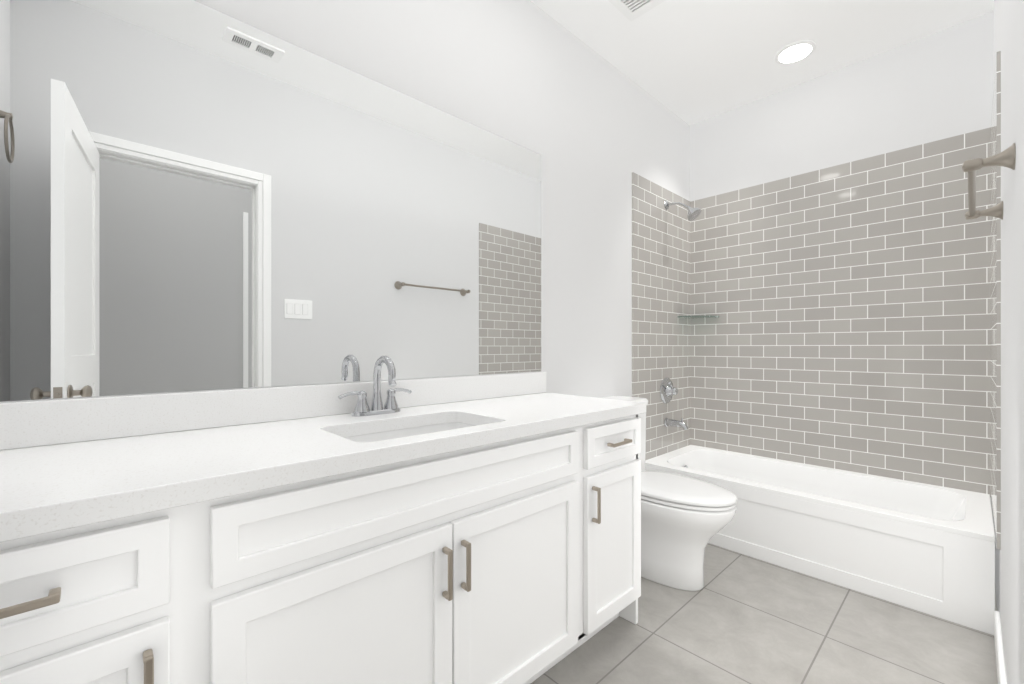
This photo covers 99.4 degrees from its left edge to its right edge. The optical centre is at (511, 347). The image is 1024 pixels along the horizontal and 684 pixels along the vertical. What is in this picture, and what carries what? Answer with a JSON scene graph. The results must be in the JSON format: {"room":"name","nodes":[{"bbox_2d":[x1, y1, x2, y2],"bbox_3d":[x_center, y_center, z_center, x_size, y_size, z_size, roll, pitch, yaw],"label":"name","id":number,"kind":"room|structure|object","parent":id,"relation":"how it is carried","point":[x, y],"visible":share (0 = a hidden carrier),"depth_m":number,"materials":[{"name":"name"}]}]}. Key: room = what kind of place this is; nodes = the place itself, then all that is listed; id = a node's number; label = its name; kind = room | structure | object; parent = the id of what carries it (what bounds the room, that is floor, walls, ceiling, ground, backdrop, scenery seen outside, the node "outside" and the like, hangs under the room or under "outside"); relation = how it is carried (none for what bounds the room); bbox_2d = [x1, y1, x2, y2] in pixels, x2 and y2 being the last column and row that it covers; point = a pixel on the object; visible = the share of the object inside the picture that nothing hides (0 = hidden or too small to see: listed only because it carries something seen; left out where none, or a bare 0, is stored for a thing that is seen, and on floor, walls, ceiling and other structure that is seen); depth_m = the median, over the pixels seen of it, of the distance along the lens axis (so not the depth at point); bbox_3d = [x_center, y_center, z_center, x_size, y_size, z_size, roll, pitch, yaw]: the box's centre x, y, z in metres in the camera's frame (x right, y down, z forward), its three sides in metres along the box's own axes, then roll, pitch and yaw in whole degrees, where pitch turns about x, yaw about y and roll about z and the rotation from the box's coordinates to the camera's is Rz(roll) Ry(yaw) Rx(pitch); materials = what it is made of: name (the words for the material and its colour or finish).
{"room":"bathroom","nodes":[
{"label":"bathroom","id":0,"kind":"room"},
{"bbox_2d":[0,0,689,402],"bbox_3d":[0.016,-0.275,2.076,3.710,2.740,0.120,0,0,-43],"label":"wall","id":1,"kind":"structure","parent":0,"point":[590,126],"depth_m":2.17,"materials":[{"name":"white paint"}]},
{"bbox_2d":[0,0,540,401],"bbox_3d":[-0.527,-0.406,1.475,1.832,1.047,0.006,0,0,-43],"label":"mirror","id":2,"kind":"object","parent":1,"relation":"attached to","point":[195,196],"visible":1,"depth_m":1.22,"materials":[{"name":"clear glass"}]},
{"bbox_2d":[0,372,545,447],"bbox_3d":[-0.517,0.170,1.473,1.864,0.100,0.020,0,0,-43],"label":"backsplash","id":3,"kind":"structure","parent":1,"relation":"attached to","point":[27,424],"depth_m":1.16,"materials":[{"name":"white stone"}]},
{"bbox_2d":[632,172,689,459],"bbox_3d":[1.032,-0.170,2.944,0.800,1.810,0.010,0,0,-43],"label":"tile","id":4,"kind":"structure","parent":1,"relation":"attached to","point":[660,287],"depth_m":2.90,"materials":[{"name":"grey tile"}]},
{"bbox_2d":[660,201,700,429],"bbox_3d":[1.130,-0.224,2.869,0.176,1.543,0.234,0,0,-43],"label":"shower fixtures","id":5,"kind":"object","parent":4,"relation":"attached to","point":[668,390],"visible":1,"depth_m":2.90,"materials":[{"name":"silver metal"}]},
{"bbox_2d":[530,0,993,124],"bbox_3d":[0.575,-1.695,1.483,3.710,0.100,1.750,0,0,-43],"label":"ceiling","id":6,"kind":"structure","parent":0,"point":[689,62],"depth_m":2.30,"materials":[{"name":"white paint"}]},
{"bbox_2d":[608,0,665,20],"bbox_3d":[0.590,-1.637,1.984,0.270,0.016,0.270,0,0,-43],"label":"ceiling vent","id":7,"kind":"object","parent":6,"relation":"in","point":[630,10],"visible":1,"depth_m":2.08,"materials":[{"name":"white plastic"}]},
{"bbox_2d":[774,40,815,63],"bbox_3d":[1.579,-1.641,2.422,0.196,0.008,0.196,0,0,44],"label":"recessed light","id":8,"kind":"object","parent":6,"relation":"in","point":[796,51],"visible":1,"depth_m":2.40,"materials":[{"name":"white plastic"}]},
{"bbox_2d":[531,543,997,683],"bbox_3d":[0.565,1.145,0.560,4.990,0.100,3.080,0,0,-43],"label":"floor","id":9,"kind":"structure","parent":0,"point":[738,618],"depth_m":1.62,"materials":[{"name":"tile"}]},
{"bbox_2d":[0,408,645,683],"bbox_3d":[-0.333,0.678,1.264,1.844,0.835,0.576,0,0,-43],"label":"bathroom vanity","id":10,"kind":"object","parent":9,"relation":"on","point":[482,529],"depth_m":0.92,"materials":[{"name":"white paint"}]},
{"bbox_2d":[0,392,645,531],"bbox_3d":[-0.334,0.240,1.280,1.864,0.040,0.552,0,0,-43],"label":"countertop","id":11,"kind":"structure","parent":10,"relation":"on","point":[45,483],"depth_m":0.91,"materials":[{"name":"white stone"}]},
{"bbox_2d":[336,356,411,415],"bbox_3d":[-0.415,0.124,1.403,0.255,0.193,0.145,0,0,-43],"label":"faucet","id":12,"kind":"object","parent":11,"relation":"on","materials":[{"name":"silver metal"}]},
{"bbox_2d":[344,416,479,439],"bbox_3d":[-0.271,0.327,1.249,0.504,0.158,0.320,0,0,-43],"label":"sink","id":13,"kind":"object","parent":11,"relation":"in","point":[453,421],"depth_m":1.39,"materials":[{"name":"white ceramic"}]},
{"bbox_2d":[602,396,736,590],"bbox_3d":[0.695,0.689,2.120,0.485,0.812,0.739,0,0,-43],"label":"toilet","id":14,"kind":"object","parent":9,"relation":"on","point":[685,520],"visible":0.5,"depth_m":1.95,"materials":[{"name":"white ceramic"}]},
{"bbox_2d":[645,445,994,634],"bbox_3d":[1.575,0.907,2.425,0.698,0.375,1.486,0,0,-43],"label":"bathtub","id":15,"kind":"object","parent":9,"relation":"on","point":[929,549],"visible":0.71,"depth_m":2.04,"materials":[{"name":"white ceramic"}]},
{"bbox_2d":[690,11,992,516],"bbox_3d":[1.922,-0.275,2.670,0.120,2.740,1.630,0,0,-43],"label":"wall","id":16,"kind":"structure","parent":0,"point":[936,86],"depth_m":2.51,"materials":[{"name":"white paint"}]},
{"bbox_2d":[678,316,718,318],"bbox_3d":[1.315,-0.214,3.062,0.205,0.008,0.205,0,0,-43],"label":"glass shelf","id":17,"kind":"object","parent":16,"relation":"attached to","point":[691,317],"visible":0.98,"depth_m":3.08,"materials":[{"name":"clear glass"}]},
{"bbox_2d":[690,128,989,493],"bbox_3d":[1.834,-0.170,2.669,0.010,1.810,1.490,0,0,-43],"label":"tile","id":18,"kind":"structure","parent":16,"relation":"attached to","point":[848,328],"depth_m":2.51,"materials":[{"name":"grey tile"}]},
{"bbox_2d":[993,0,1023,683],"bbox_3d":[1.493,-0.275,1.228,2.482,2.740,0.120,0,0,-43],"label":"wall","id":19,"kind":"structure","parent":0,"point":[1008,29],"depth_m":1.11,"materials":[{"name":"white paint"}]},
{"bbox_2d":[962,143,1015,219],"bbox_3d":[1.400,-0.460,1.284,0.662,0.062,0.089,0,0,-43],"label":"towel bar","id":20,"kind":"object","parent":19,"relation":"attached to","point":[1006,158],"visible":1,"depth_m":1.10,"materials":[{"name":"silver metal"}]},
{"bbox_2d":[990,51,1000,549],"bbox_3d":[2.061,-0.170,1.852,0.800,1.810,0.010,0,0,-43],"label":"tile","id":21,"kind":"structure","parent":19,"relation":"attached to","point":[995,328],"depth_m":1.66,"materials":[{"name":"grey tile"}]},
{"bbox_2d":[994,611,1006,683],"bbox_3d":[1.208,1.045,1.052,1.712,0.100,0.014,0,0,-43],"label":"baseboard","id":22,"kind":"structure","parent":19,"relation":"attached to","point":[1000,665],"depth_m":1.41,"materials":[{"name":"white paint"}]}
]}

